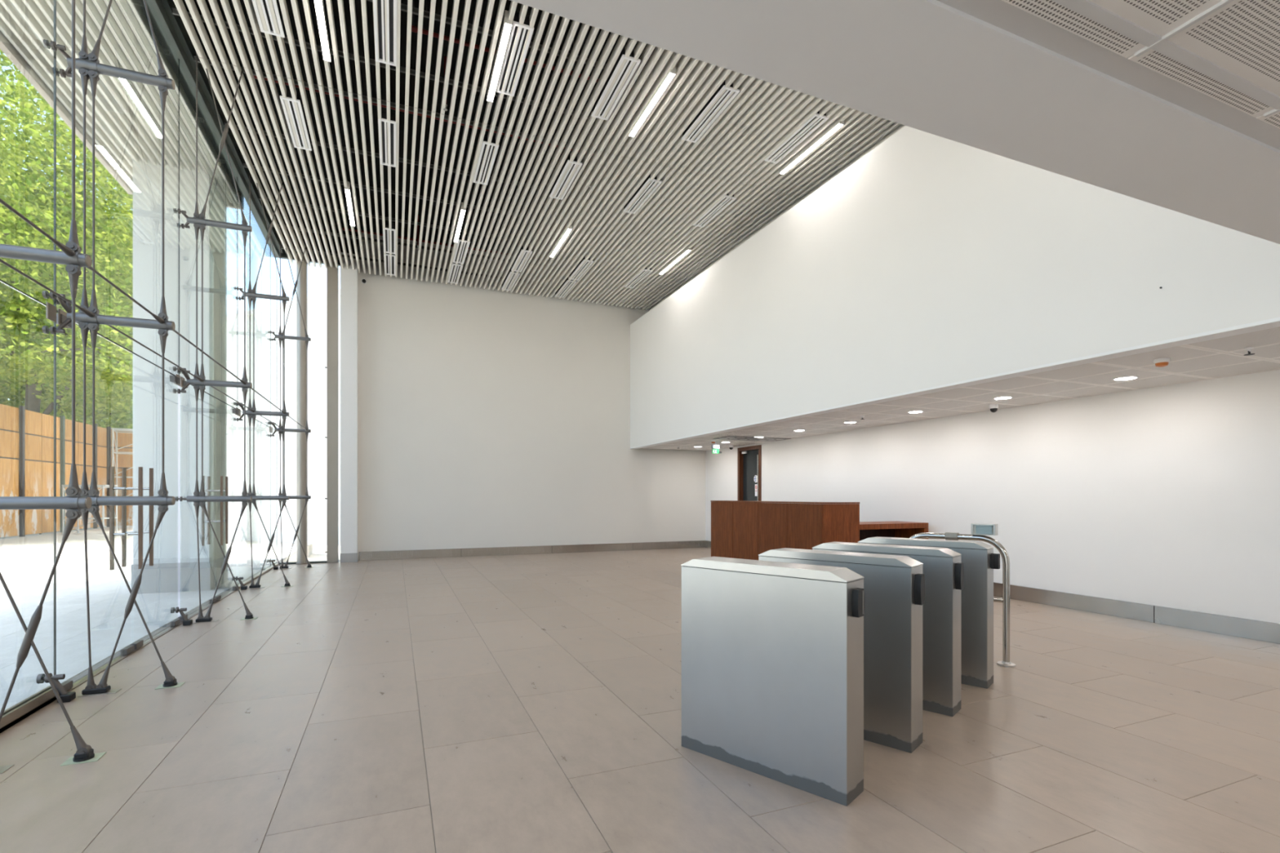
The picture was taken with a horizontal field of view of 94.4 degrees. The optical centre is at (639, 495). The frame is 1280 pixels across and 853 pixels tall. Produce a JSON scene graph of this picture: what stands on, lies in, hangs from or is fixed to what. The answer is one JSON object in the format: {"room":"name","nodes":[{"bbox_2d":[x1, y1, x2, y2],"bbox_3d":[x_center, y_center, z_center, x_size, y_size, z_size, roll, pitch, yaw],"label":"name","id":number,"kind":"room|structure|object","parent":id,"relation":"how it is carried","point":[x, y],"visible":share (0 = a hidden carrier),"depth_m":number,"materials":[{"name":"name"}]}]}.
{"room":"office building lobby","nodes":[
{"label":"office building lobby","id":0,"kind":"room"},
{"bbox_2d":[170,0,359,256],"bbox_3d":[1.054,-3.842,5.307,10.590,4.915,19.800,0,0,-22],"label":"roof","id":1,"kind":"structure","parent":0,"point":[184,1],"depth_m":12.05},
{"bbox_2d":[0,0,244,209],"bbox_3d":[-5.721,-4.940,5.856,1.510,0.560,7.840,0,0,-22],"label":"canopy","id":2,"kind":"object","parent":1,"relation":"attached to","point":[122,134],"visible":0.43,"depth_m":6.87,"materials":[{"name":"paint"}]},
{"bbox_2d":[118,66,161,138],"bbox_3d":[-6.072,-4.759,7.237,0.072,0.122,1.244,0,0,-22],"label":"lamp","id":3,"kind":"object","parent":2,"relation":"attached to","point":[128,85],"visible":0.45,"depth_m":7.19,"materials":[{"name":"white plastic"}]},
{"bbox_2d":[357,232,705,560],"bbox_3d":[-2.052,-2.250,14.466,8.720,7.300,0.300,0,0,-22],"label":"wall","id":4,"kind":"structure","parent":0,"point":[486,418],"depth_m":13.80,"materials":[{"name":"paint"}]},
{"bbox_2d":[277,248,340,564],"bbox_3d":[-6.635,-1.810,12.243,1.450,6.420,0.080,0,0,-22],"label":"window","id":5,"kind":"structure","parent":4,"relation":"in","point":[283,255],"depth_m":12.15,"materials":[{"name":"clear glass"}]},
{"bbox_2d":[361,278,366,284],"bbox_3d":[-5.898,-4.580,12.671,0.099,0.099,0.070,0,0,-22],"label":"wall sensor","id":6,"kind":"object","parent":4,"relation":"attached to","point":[363,281],"visible":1,"depth_m":12.66,"materials":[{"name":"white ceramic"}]},
{"bbox_2d":[359,540,705,560],"bbox_3d":[-2.121,1.305,14.267,8.400,0.190,0.014,0,0,-22],"label":"baseboard","id":7,"kind":"structure","parent":4,"relation":"attached to","point":[475,552],"depth_m":13.99,"materials":[{"name":"silver stone tile"}]},
{"bbox_2d":[172,0,904,310],"bbox_3d":[-0.759,-5.220,8.025,8.960,1.000,12.550,0,0,-22],"label":"ceiling","id":8,"kind":"structure","parent":0,"point":[433,173],"depth_m":8.27,"materials":[{"name":"paint"}]},
{"bbox_2d":[251,0,284,37],"bbox_3d":[-3.550,-4.776,5.565,0.210,0.120,1.100,0,0,-22],"label":"ceiling vent","id":9,"kind":"object","parent":8,"relation":"in","point":[264,4],"visible":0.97,"depth_m":5.87,"materials":[{"name":"white metal"}]},
{"bbox_2d":[280,88,311,151],"bbox_3d":[-4.380,-4.776,7.570,0.210,0.120,1.100,0,0,-22],"label":"ceiling vent","id":10,"kind":"object","parent":8,"relation":"in","point":[289,98],"visible":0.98,"depth_m":7.46,"materials":[{"name":"white metal"}]},
{"bbox_2d":[314,0,330,62],"bbox_3d":[-3.135,-4.749,5.818,0.072,0.122,1.274,0,0,-22],"label":"lamp","id":11,"kind":"object","parent":8,"relation":"attached to","point":[319,4],"visible":1,"depth_m":5.97,"materials":[{"name":"white plastic"}]},
{"bbox_2d":[344,181,355,226],"bbox_3d":[-4.746,-4.749,9.708,0.072,0.122,1.354,0,0,-22],"label":"lamp","id":12,"kind":"object","parent":8,"relation":"attached to","point":[348,190],"visible":0.93,"depth_m":9.58,"materials":[{"name":"white plastic"}]},
{"bbox_2d":[345,189,354,226],"bbox_3d":[-4.746,-4.705,9.708,0.058,0.030,1.324,0,0,-23],"label":"diffuser","id":13,"kind":"object","parent":12,"relation":"attached to","point":[348,193],"depth_m":9.67,"materials":[{"name":"white plastic"}]},
{"bbox_2d":[373,0,396,66],"bbox_3d":[-2.564,-4.776,5.973,0.210,0.120,1.100,0,0,-22],"label":"ceiling vent","id":14,"kind":"object","parent":8,"relation":"in","point":[392,16],"visible":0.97,"depth_m":6.04,"materials":[{"name":"white metal"}]},
{"bbox_2d":[377,111,395,167],"bbox_3d":[-3.394,-4.776,7.978,0.210,0.120,1.100,0,0,-22],"label":"ceiling vent","id":15,"kind":"object","parent":8,"relation":"in","point":[392,123],"visible":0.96,"depth_m":7.87,"materials":[{"name":"white metal"}]},
{"bbox_2d":[382,222,395,253],"bbox_3d":[-4.663,-4.776,11.041,0.210,0.120,1.130,0,0,-22],"label":"ceiling vent","id":16,"kind":"object","parent":8,"relation":"in","point":[393,234],"visible":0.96,"depth_m":10.94,"materials":[{"name":"white metal"}]},
{"bbox_2d":[383,253,395,275],"bbox_3d":[-5.134,-4.776,12.177,0.210,0.120,1.130,0,0,-22],"label":"ceiling vent","id":17,"kind":"object","parent":8,"relation":"in","point":[393,258],"visible":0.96,"depth_m":12.14,"materials":[{"name":"white metal"}]},
{"bbox_2d":[417,215,419,249],"bbox_3d":[-4.242,-5.029,11.340,0.048,0.642,0.048,0,0,-22],"label":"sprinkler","id":18,"kind":"object","parent":8,"relation":"attached to","point":[418,215],"visible":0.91,"depth_m":11.33,"materials":[{"name":"black metal"}]},
{"bbox_2d":[253,40,614,159],"bbox_3d":[-2.386,-5.430,8.374,5.260,0.480,0.059,0,0,-22],"label":"pipe","id":19,"kind":"object","parent":8,"relation":"hanging from","point":[255,76],"visible":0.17,"depth_m":7.98,"materials":[{"name":"metal"}]},
{"bbox_2d":[443,56,447,111],"bbox_3d":[-2.377,-5.029,7.242,0.048,0.642,0.048,0,0,-22],"label":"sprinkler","id":20,"kind":"object","parent":8,"relation":"attached to","point":[445,57],"visible":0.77,"depth_m":7.23,"materials":[{"name":"black metal"}]},
{"bbox_2d":[342,207,548,260],"bbox_3d":[-3.893,-5.430,12.404,4.160,0.480,0.059,0,0,-22],"label":"pipe","id":21,"kind":"object","parent":8,"relation":"hanging from","point":[349,229],"visible":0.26,"depth_m":12.06,"materials":[{"name":"metal"}]},
{"bbox_2d":[448,262,462,284],"bbox_3d":[-3.948,-4.776,12.668,0.210,0.120,1.130,0,0,-22],"label":"ceiling vent","id":22,"kind":"object","parent":8,"relation":"in","point":[458,265],"visible":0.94,"depth_m":12.63,"materials":[{"name":"white metal"}]},
{"bbox_2d":[453,202,466,242],"bbox_3d":[-3.157,-4.749,10.366,0.072,0.122,1.354,0,0,-22],"label":"lamp","id":23,"kind":"object","parent":8,"relation":"attached to","point":[462,211],"visible":0.93,"depth_m":10.23,"materials":[{"name":"white plastic"}]},
{"bbox_2d":[453,234,470,263],"bbox_3d":[-3.478,-4.776,11.532,0.210,0.120,1.130,0,0,-22],"label":"ceiling vent","id":24,"kind":"object","parent":8,"relation":"in","point":[460,240],"visible":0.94,"depth_m":11.42,"materials":[{"name":"white metal"}]},
{"bbox_2d":[472,133,498,185],"bbox_3d":[-2.209,-4.776,8.469,0.210,0.120,1.100,0,0,-22],"label":"ceiling vent","id":25,"kind":"object","parent":8,"relation":"in","point":[492,144],"visible":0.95,"depth_m":8.38,"materials":[{"name":"white metal"}]},
{"bbox_2d":[486,9,512,102],"bbox_3d":[-1.546,-4.749,6.476,0.072,0.122,1.274,0,0,-22],"label":"lamp","id":26,"kind":"object","parent":8,"relation":"attached to","point":[506,26],"visible":0.93,"depth_m":6.35,"materials":[{"name":"white plastic"}]},
{"bbox_2d":[501,266,519,290],"bbox_3d":[-2.867,-4.776,13.116,0.210,0.120,1.130,0,0,-22],"label":"ceiling vent","id":27,"kind":"object","parent":8,"relation":"in","point":[509,273],"visible":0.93,"depth_m":13.05,"materials":[{"name":"white metal"}]},
{"bbox_2d":[495,12,533,96],"bbox_3d":[-1.379,-4.776,6.464,0.210,0.120,1.100,0,0,-22],"label":"ceiling vent","id":28,"kind":"object","parent":8,"relation":"in","point":[526,26],"visible":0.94,"depth_m":6.37,"materials":[{"name":"white metal"}]},
{"bbox_2d":[511,244,532,271],"bbox_3d":[-2.397,-4.776,11.980,0.210,0.120,1.130,0,0,-22],"label":"ceiling vent","id":29,"kind":"object","parent":8,"relation":"in","point":[521,250],"visible":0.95,"depth_m":11.89,"materials":[{"name":"white metal"}]},
{"bbox_2d":[411,0,648,96],"bbox_3d":[-0.823,-5.430,7.344,3.760,0.480,0.059,0,0,-22],"label":"pipe","id":30,"kind":"object","parent":8,"relation":"hanging from","point":[414,28],"visible":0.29,"depth_m":6.83,"materials":[{"name":"metal"}]},
{"bbox_2d":[549,223,572,257],"bbox_3d":[-1.485,-4.749,11.059,0.072,0.122,1.354,0,0,-22],"label":"lamp","id":31,"kind":"object","parent":8,"relation":"attached to","point":[567,231],"visible":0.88,"depth_m":10.95,"materials":[{"name":"white plastic"}]},
{"bbox_2d":[554,277,576,297],"bbox_3d":[-1.713,-4.776,13.594,0.210,0.120,1.130,0,0,-22],"label":"ceiling vent","id":32,"kind":"object","parent":8,"relation":"in","point":[566,281],"visible":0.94,"depth_m":13.53,"materials":[{"name":"white metal"}]},
{"bbox_2d":[549,153,582,199],"bbox_3d":[-1.128,-4.776,8.917,0.210,0.120,1.100,0,0,-22],"label":"ceiling vent","id":33,"kind":"object","parent":8,"relation":"in","point":[574,163],"visible":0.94,"depth_m":8.84,"materials":[{"name":"white metal"}]},
{"bbox_2d":[568,256,594,280],"bbox_3d":[-1.242,-4.776,12.458,0.210,0.120,1.130,0,0,-22],"label":"ceiling vent","id":34,"kind":"object","parent":8,"relation":"in","point":[583,260],"visible":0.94,"depth_m":12.41,"materials":[{"name":"white metal"}]},
{"bbox_2d":[591,45,640,119],"bbox_3d":[-0.298,-4.776,6.912,0.210,0.120,1.100,0,0,-22],"label":"ceiling vent","id":35,"kind":"object","parent":8,"relation":"in","point":[630,59],"visible":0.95,"depth_m":6.82,"materials":[{"name":"white metal"}]},
{"bbox_2d":[624,266,652,288],"bbox_3d":[-0.041,-4.776,12.956,0.210,0.120,1.130,0,0,-22],"label":"ceiling vent","id":36,"kind":"object","parent":8,"relation":"in","point":[646,272],"visible":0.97,"depth_m":12.91,"materials":[{"name":"white metal"}]},
{"bbox_2d":[622,173,662,213],"bbox_3d":[0.027,-4.776,9.395,0.210,0.120,1.100,0,0,-22],"label":"ceiling vent","id":37,"kind":"object","parent":8,"relation":"in","point":[647,180],"visible":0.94,"depth_m":9.33,"materials":[{"name":"white metal"}]},
{"bbox_2d":[628,65,675,137],"bbox_3d":[0.126,-4.749,7.169,0.072,0.122,1.274,0,0,-22],"label":"lamp","id":38,"kind":"object","parent":8,"relation":"attached to","point":[672,73],"visible":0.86,"depth_m":7.06,"materials":[{"name":"white plastic"}]},
{"bbox_2d":[658,244,691,274],"bbox_3d":[0.696,-4.749,11.962,0.072,0.122,1.354,0,0,-22],"label":"lamp","id":39,"kind":"object","parent":8,"relation":"attached to","point":[686,250],"visible":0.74,"depth_m":11.89,"materials":[{"name":"white plastic"}]},
{"bbox_2d":[681,80,739,142],"bbox_3d":[0.857,-4.776,7.391,0.210,0.120,1.100,0,0,-22],"label":"ceiling vent","id":40,"kind":"object","parent":8,"relation":"in","point":[729,91],"visible":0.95,"depth_m":7.32,"materials":[{"name":"white metal"}]},
{"bbox_2d":[693,193,736,227],"bbox_3d":[1.228,-4.776,9.893,0.210,0.120,1.100,0,0,-22],"label":"ceiling vent","id":41,"kind":"object","parent":8,"relation":"in","point":[732,197],"visible":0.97,"depth_m":9.84,"materials":[{"name":"white metal"}]},
{"bbox_2d":[764,110,829,164],"bbox_3d":[2.058,-4.776,7.888,0.210,0.120,1.100,0,0,-22],"label":"ceiling vent","id":42,"kind":"object","parent":8,"relation":"in","point":[817,114],"visible":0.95,"depth_m":7.82,"materials":[{"name":"white metal"}]},
{"bbox_2d":[778,116,844,174],"bbox_3d":[2.307,-4.749,8.072,0.072,0.122,1.274,0,0,-22],"label":"lamp","id":43,"kind":"object","parent":8,"relation":"attached to","point":[834,126],"visible":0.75,"depth_m":7.99,"materials":[{"name":"white plastic"}]},
{"bbox_2d":[0,547,1279,852],"bbox_3d":[0.733,1.550,5.391,9.920,0.300,19.400,0,0,-22],"label":"floor","id":44,"kind":"structure","parent":0,"point":[522,703],"depth_m":3.44,"materials":[{"name":"tile"}]},
{"bbox_2d":[0,0,106,773],"bbox_3d":[-3.220,-1.751,3.011,0.755,6.301,0.292,0,0,-22],"label":"truss","id":45,"kind":"object","parent":44,"relation":"on","point":[73,502],"visible":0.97,"depth_m":3.10,"materials":[{"name":"metal"}]},
{"bbox_2d":[0,198,307,431],"bbox_3d":[-4.219,-1.265,6.105,0.040,0.040,11.610,0,0,-22],"label":"cable","id":46,"kind":"object","parent":45,"relation":"attached to","point":[66,250],"visible":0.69,"depth_m":3.47,"materials":[{"name":"metal"}]},
{"bbox_2d":[35,0,184,702],"bbox_3d":[-3.721,-1.751,4.221,0.755,6.301,0.292,0,0,-22],"label":"truss","id":47,"kind":"object","parent":44,"relation":"on","point":[89,66],"visible":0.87,"depth_m":4.18,"materials":[{"name":"grey metal"}]},
{"bbox_2d":[0,0,282,733],"bbox_3d":[-3.654,-1.798,3.222,0.145,6.404,18.750,0,0,-22],"label":"window","id":48,"kind":"structure","parent":44,"relation":"on","point":[171,27],"depth_m":6.31,"materials":[{"name":"clear glass"}]},
{"bbox_2d":[56,313,142,691],"bbox_3d":[-4.301,0.060,4.713,0.222,2.660,1.268,0,0,-22],"label":"door","id":49,"kind":"structure","parent":48,"relation":"attached to","point":[67,685],"depth_m":5.17,"materials":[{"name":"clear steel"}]},
{"bbox_2d":[121,375,180,649],"bbox_3d":[-4.783,0.060,5.877,0.222,2.660,1.188,0,0,-22],"label":"door","id":50,"kind":"structure","parent":48,"relation":"attached to","point":[173,379],"depth_m":5.44,"materials":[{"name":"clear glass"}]},
{"bbox_2d":[177,380,222,622],"bbox_3d":[-5.303,0.060,7.133,0.222,2.660,1.348,0,0,-22],"label":"door","id":51,"kind":"structure","parent":48,"relation":"attached to","point":[184,383],"depth_m":7.64,"materials":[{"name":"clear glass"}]},
{"bbox_2d":[207,404,238,600],"bbox_3d":[-5.790,0.060,8.307,0.222,2.660,1.128,0,0,-22],"label":"door","id":52,"kind":"structure","parent":48,"relation":"attached to","point":[233,411],"depth_m":7.91,"materials":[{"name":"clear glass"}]},
{"bbox_2d":[170,52,257,626],"bbox_3d":[-4.701,-1.751,6.587,0.755,6.301,0.292,0,0,-22],"label":"truss","id":53,"kind":"object","parent":44,"relation":"on","point":[199,221],"visible":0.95,"depth_m":6.54,"materials":[{"name":"grey metal"}]},
{"bbox_2d":[0,258,284,430],"bbox_3d":[-4.587,-1.265,5.953,0.040,0.040,11.610,0,0,-22],"label":"cable","id":54,"kind":"object","parent":53,"relation":"attached to","point":[91,314],"visible":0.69,"depth_m":4.14,"materials":[{"name":"metal"}]},
{"bbox_2d":[232,172,293,590],"bbox_3d":[-5.696,-1.751,8.989,0.755,6.301,0.292,0,0,-22],"label":"truss","id":55,"kind":"object","parent":44,"relation":"on","point":[251,295],"visible":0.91,"depth_m":8.95,"materials":[{"name":"grey metal"}]},
{"bbox_2d":[266,240,314,569],"bbox_3d":[-6.675,-1.751,11.354,0.755,6.301,0.292,0,0,-22],"label":"truss","id":56,"kind":"object","parent":44,"relation":"on","point":[281,335],"visible":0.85,"depth_m":11.33,"materials":[{"name":"grey metal"}]},
{"bbox_2d":[295,253,307,564],"bbox_3d":[-6.876,-1.750,12.067,0.220,6.300,0.220,0,0,-22],"label":"post","id":57,"kind":"object","parent":44,"relation":"on","point":[302,285],"visible":0.84,"depth_m":11.99,"materials":[{"name":"metal"}]},
{"bbox_2d":[324,254,338,563],"bbox_3d":[-6.425,-1.800,12.357,0.245,6.400,0.150,0,0,-22],"label":"post","id":58,"kind":"object","parent":44,"relation":"on","point":[332,273],"visible":0.88,"depth_m":12.29,"materials":[{"name":"metal"}]},
{"bbox_2d":[340,252,357,562],"bbox_3d":[-6.175,-1.825,12.618,0.321,6.450,0.558,0,0,-22],"label":"column","id":59,"kind":"structure","parent":44,"relation":"on","point":[348,277],"depth_m":12.37,"materials":[{"name":"paint"}]},
{"bbox_2d":[680,556,864,806],"bbox_3d":[0.655,0.875,3.045,0.982,1.050,0.192,0,0,42],"label":"turnstile","id":60,"kind":"object","parent":44,"relation":"on","point":[772,652],"visible":1,"depth_m":2.91,"materials":[{"name":"silver metal"}]},
{"bbox_2d":[710,500,859,559],"bbox_3d":[2.202,0.749,9.658,0.668,1.302,3.088,0,0,-22],"label":"reception desk","id":61,"kind":"object","parent":44,"relation":"on","point":[741,530],"visible":0.71,"depth_m":9.05,"materials":[{"name":"brown wood"}]},
{"bbox_2d":[758,547,924,753],"bbox_3d":[1.198,0.875,3.595,0.985,1.050,0.192,0,0,43],"label":"turnstile","id":62,"kind":"object","parent":44,"relation":"on","point":[894,585],"visible":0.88,"depth_m":3.31,"materials":[{"name":"silver metal"}]},
{"bbox_2d":[812,542,964,716],"bbox_3d":[1.702,0.875,4.124,0.985,1.050,0.192,0,0,43],"label":"turnstile","id":63,"kind":"object","parent":44,"relation":"on","point":[943,569],"visible":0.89,"depth_m":3.81,"materials":[{"name":"silver metal"}]},
{"bbox_2d":[859,521,928,541],"bbox_3d":[3.637,0.911,9.094,1.440,0.978,0.620,0,0,-22],"label":"reception desk","id":64,"kind":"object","parent":44,"relation":"on","point":[867,529],"depth_m":9.22,"materials":[{"name":"brown wood"}]},
{"bbox_2d":[857,536,999,688],"bbox_3d":[2.244,0.875,4.659,1.005,1.050,0.192,0,0,42],"label":"turnstile","id":65,"kind":"object","parent":44,"relation":"on","point":[979,560],"visible":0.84,"depth_m":4.36,"materials":[{"name":"silver metal"}]},
{"bbox_2d":[910,532,1015,667],"bbox_3d":[2.717,0.863,5.165,0.952,1.074,0.132,0,0,42],"label":"rail","id":66,"kind":"object","parent":44,"relation":"on","point":[1006,662],"visible":0.69,"depth_m":4.88,"materials":[{"name":"silver metal"}]},
{"bbox_2d":[970,523,998,535],"bbox_3d":[2.902,0.286,4.996,0.180,0.095,0.100,0,0,42],"label":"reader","id":67,"kind":"object","parent":66,"relation":"on","point":[980,529],"visible":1,"depth_m":4.97,"materials":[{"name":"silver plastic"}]},
{"bbox_2d":[511,0,1279,450],"bbox_3d":[0.833,-1.226,5.216,9.870,0.098,19.000,0,0,-22],"label":"ceiling","id":68,"kind":"structure","parent":0,"point":[996,77],"depth_m":1.74,"materials":[{"name":"paint"}]},
{"bbox_2d":[711,443,721,453],"bbox_3d":[1.740,-1.065,13.439,0.240,0.240,0.060,0,0,-22],"label":"exit sign","id":69,"kind":"object","parent":68,"relation":"hanging from","point":[715,448],"visible":1,"depth_m":13.41,"materials":[{"name":"green plastic"}]},
{"bbox_2d":[712,435,791,441],"bbox_3d":[2.338,-1.181,12.387,1.500,0.015,0.640,0,0,-22],"label":"ceiling vent","id":70,"kind":"object","parent":68,"relation":"in","point":[726,437],"visible":1,"depth_m":12.34,"materials":[{"name":"grey metal"}]},
{"bbox_2d":[843,421,857,423],"bbox_3d":[3.409,-1.183,9.618,0.214,0.012,0.214,0,0,-22],"label":"recessed light","id":71,"kind":"object","parent":68,"relation":"in","point":[848,422],"visible":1,"depth_m":9.60,"materials":[{"name":"white plastic"}]},
{"bbox_2d":[906,410,924,413],"bbox_3d":[3.909,-1.183,8.411,0.214,0.012,0.214,0,0,-22],"label":"recessed light","id":72,"kind":"object","parent":68,"relation":"in","point":[913,411],"visible":1,"depth_m":8.38,"materials":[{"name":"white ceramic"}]},
{"bbox_2d":[988,404,998,412],"bbox_3d":[4.632,-1.135,7.763,0.110,0.100,0.110,0,0,-22],"label":"dome camera","id":73,"kind":"object","parent":68,"relation":"attached to","point":[993,407],"visible":1,"depth_m":7.73,"materials":[{"name":"white plastic"}]},
{"bbox_2d":[992,396,1013,399],"bbox_3d":[4.409,-1.183,7.204,0.214,0.012,0.214,0,0,-22],"label":"recessed light","id":74,"kind":"object","parent":68,"relation":"in","point":[997,397],"visible":1,"depth_m":7.19,"materials":[{"name":"white plastic"}]},
{"bbox_2d":[995,397,1010,399],"bbox_3d":[4.409,-1.182,7.204,0.166,0.004,0.166,0,0,-23],"label":"diffuser","id":75,"kind":"object","parent":74,"relation":"attached to","point":[995,397],"depth_m":7.19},
{"bbox_2d":[1111,376,1138,380],"bbox_3d":[4.908,-1.183,5.998,0.214,0.012,0.214,0,0,-22],"label":"recessed light","id":76,"kind":"object","parent":68,"relation":"in","point":[1125,378],"visible":1,"depth_m":5.98,"materials":[{"name":"white plastic"}]},
{"bbox_2d":[1115,377,1136,380],"bbox_3d":[4.908,-1.182,5.998,0.166,0.004,0.166,0,0,-23],"label":"diffuser","id":77,"kind":"object","parent":76,"relation":"attached to","point":[1119,378],"depth_m":5.98,"materials":[{"name":"white plastic"}]},
{"bbox_2d":[1153,357,1170,367],"bbox_3d":[4.541,-1.152,5.160,0.116,0.066,0.116,0,0,-22],"label":"smoke detector","id":78,"kind":"object","parent":68,"relation":"attached to","point":[1159,362],"visible":1,"depth_m":5.13,"materials":[{"name":"white plastic"}]},
{"bbox_2d":[1244,346,1254,355],"bbox_3d":[4.899,-1.157,4.767,0.064,0.057,0.064,0,0,-22],"label":"sprinkler","id":79,"kind":"object","parent":68,"relation":"attached to","point":[1249,349],"visible":1,"depth_m":4.76,"materials":[{"name":"white metal"}]},
{"bbox_2d":[630,125,1279,447],"bbox_3d":[2.212,-2.768,9.267,0.120,3.125,12.570,0,0,-22],"label":"wall","id":80,"kind":"structure","parent":0,"point":[929,260],"depth_m":6.73,"materials":[{"name":"paint"}]},
{"bbox_2d":[705,368,1279,623],"bbox_3d":[5.530,0.007,7.162,0.300,2.785,19.000,0,0,-22],"label":"wall","id":81,"kind":"structure","parent":0,"point":[1166,495],"depth_m":7.03,"materials":[{"name":"paint"}]},
{"bbox_2d":[737,444,761,502],"bbox_3d":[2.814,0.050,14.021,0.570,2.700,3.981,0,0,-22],"label":"door","id":82,"kind":"structure","parent":81,"relation":"in","point":[748,458],"depth_m":14.06,"materials":[{"name":"brown wood"}]},
{"bbox_2d":[705,540,1279,644],"bbox_3d":[5.385,1.305,7.101,0.014,0.190,19.000,0,0,-22],"label":"baseboard","id":83,"kind":"structure","parent":81,"relation":"attached to","point":[1268,632],"depth_m":6.51,"materials":[{"name":"silver metal"}]},
{"label":"outside","id":84,"kind":"structure","parent":0,"visible":0},
{"bbox_2d":[0,525,340,564],"bbox_3d":[-9.567,1.658,23.097,120.000,0.484,110.000,0,0,-22],"label":"ground","id":85,"kind":"structure","parent":84,"point":[12,548],"depth_m":17.21,"materials":[{"name":"beige concrete"}]},
{"bbox_2d":[0,143,61,415],"bbox_3d":[-31.551,-8.510,22.656,13.350,20.027,13.675,0,0,29],"label":"leafy tree","id":86,"kind":"object","parent":85,"relation":"on","point":[13,389],"visible":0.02,"depth_m":26.54,"materials":[{"name":"green plant"}]},
{"bbox_2d":[0,48,133,397],"bbox_3d":[-19.147,-7.053,18.034,8.907,17.115,8.899,0,0,35],"label":"leafy tree","id":87,"kind":"object","parent":85,"relation":"on","point":[27,352],"visible":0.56,"depth_m":17.44,"materials":[{"name":"green plant"}]},
{"bbox_2d":[0,404,133,537],"bbox_3d":[-18.171,-0.810,21.920,6.700,4.420,12.090,0,0,-22],"label":"fence","id":88,"kind":"object","parent":85,"relation":"on","point":[26,437],"visible":0.4,"depth_m":21.54,"materials":[{"name":"orange wood"}]},
{"bbox_2d":[0,173,133,429],"bbox_3d":[-29.132,-7.155,29.582,10.999,17.318,11.191,0,0,38],"label":"leafy tree","id":89,"kind":"object","parent":85,"relation":"on","point":[122,419],"visible":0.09,"depth_m":28.96,"materials":[{"name":"green plant"}]},
{"bbox_2d":[4,175,130,426],"bbox_3d":[-35.258,-8.535,35.177,13.471,20.076,13.440,0,0,23],"label":"leafy tree","id":90,"kind":"object","parent":85,"relation":"on","point":[9,175],"visible":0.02,"depth_m":34.44,"materials":[{"name":"green plant"}]},
{"bbox_2d":[59,484,117,534],"bbox_3d":[-20.159,0.510,21.754,1.320,1.780,0.920,0,0,-14],"label":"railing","id":91,"kind":"object","parent":85,"relation":"on","point":[101,486],"visible":0.56,"depth_m":21.50,"materials":[{"name":"metal"}]},
{"bbox_2d":[0,76,229,420],"bbox_3d":[-22.037,-7.541,23.997,8.918,18.089,8.947,0,0,17],"label":"leafy tree","id":92,"kind":"object","parent":85,"relation":"on","point":[33,402],"visible":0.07,"depth_m":22.47,"materials":[{"name":"green plant"}]},
{"bbox_2d":[111,427,133,528],"bbox_3d":[-20.963,-0.665,24.942,1.820,4.130,1.120,0,0,-35],"label":"scaffold tower","id":93,"kind":"structure","parent":85,"relation":"on","point":[120,430],"depth_m":24.36,"materials":[{"name":"silver metal"}]},
{"bbox_2d":[226,288,340,546],"bbox_3d":[-11.219,-2.170,18.197,12.580,7.180,0.380,0,0,27],"label":"wall","id":94,"kind":"structure","parent":85,"relation":"on","point":[317,304],"depth_m":17.89,"materials":[{"name":"white paint"}]},
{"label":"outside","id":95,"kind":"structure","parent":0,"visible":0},
{"bbox_2d":[0,544,308,711],"bbox_3d":[-7.590,1.408,5.731,5.179,0.016,22.399,0,0,-22],"label":"pavement","id":96,"kind":"structure","parent":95,"point":[26,580],"depth_m":7.33,"materials":[{"name":"concrete"}]},
{"bbox_2d":[131,154,227,594],"bbox_3d":[-6.949,-1.767,9.017,0.930,6.346,1.010,0,0,-22],"label":"pier","id":97,"kind":"structure","parent":96,"relation":"on","point":[175,568],"depth_m":8.59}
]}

